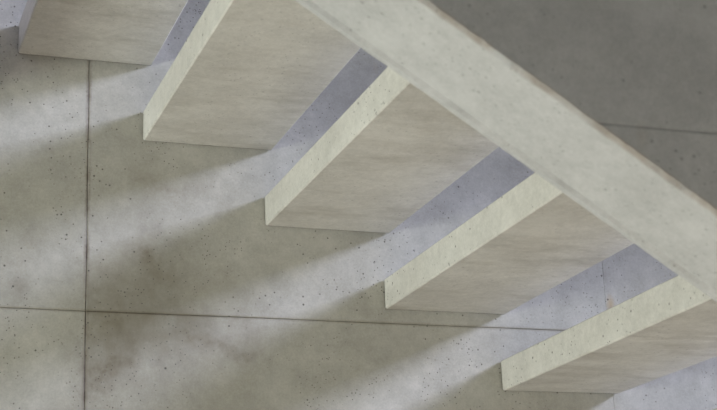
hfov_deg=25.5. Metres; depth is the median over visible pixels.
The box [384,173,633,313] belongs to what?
stair tread
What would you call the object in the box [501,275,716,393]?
stair tread
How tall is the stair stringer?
4.155 m
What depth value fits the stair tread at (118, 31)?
3.39 m
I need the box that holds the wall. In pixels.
[0,0,716,409]
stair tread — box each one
[18,0,187,65]
[143,0,360,149]
[265,67,498,232]
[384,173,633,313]
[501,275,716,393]
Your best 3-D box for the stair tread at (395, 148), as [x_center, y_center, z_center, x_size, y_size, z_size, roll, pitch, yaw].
[0.112,-0.137,3.135,0.301,0.071,1.120,4,-18,-19]
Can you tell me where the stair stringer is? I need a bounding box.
[295,0,716,301]
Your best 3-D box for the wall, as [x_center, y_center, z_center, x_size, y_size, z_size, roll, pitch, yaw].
[1.106,-0.650,4.420,16.230,6.647,0.250,4,-18,-19]
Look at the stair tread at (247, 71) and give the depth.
3.20 m

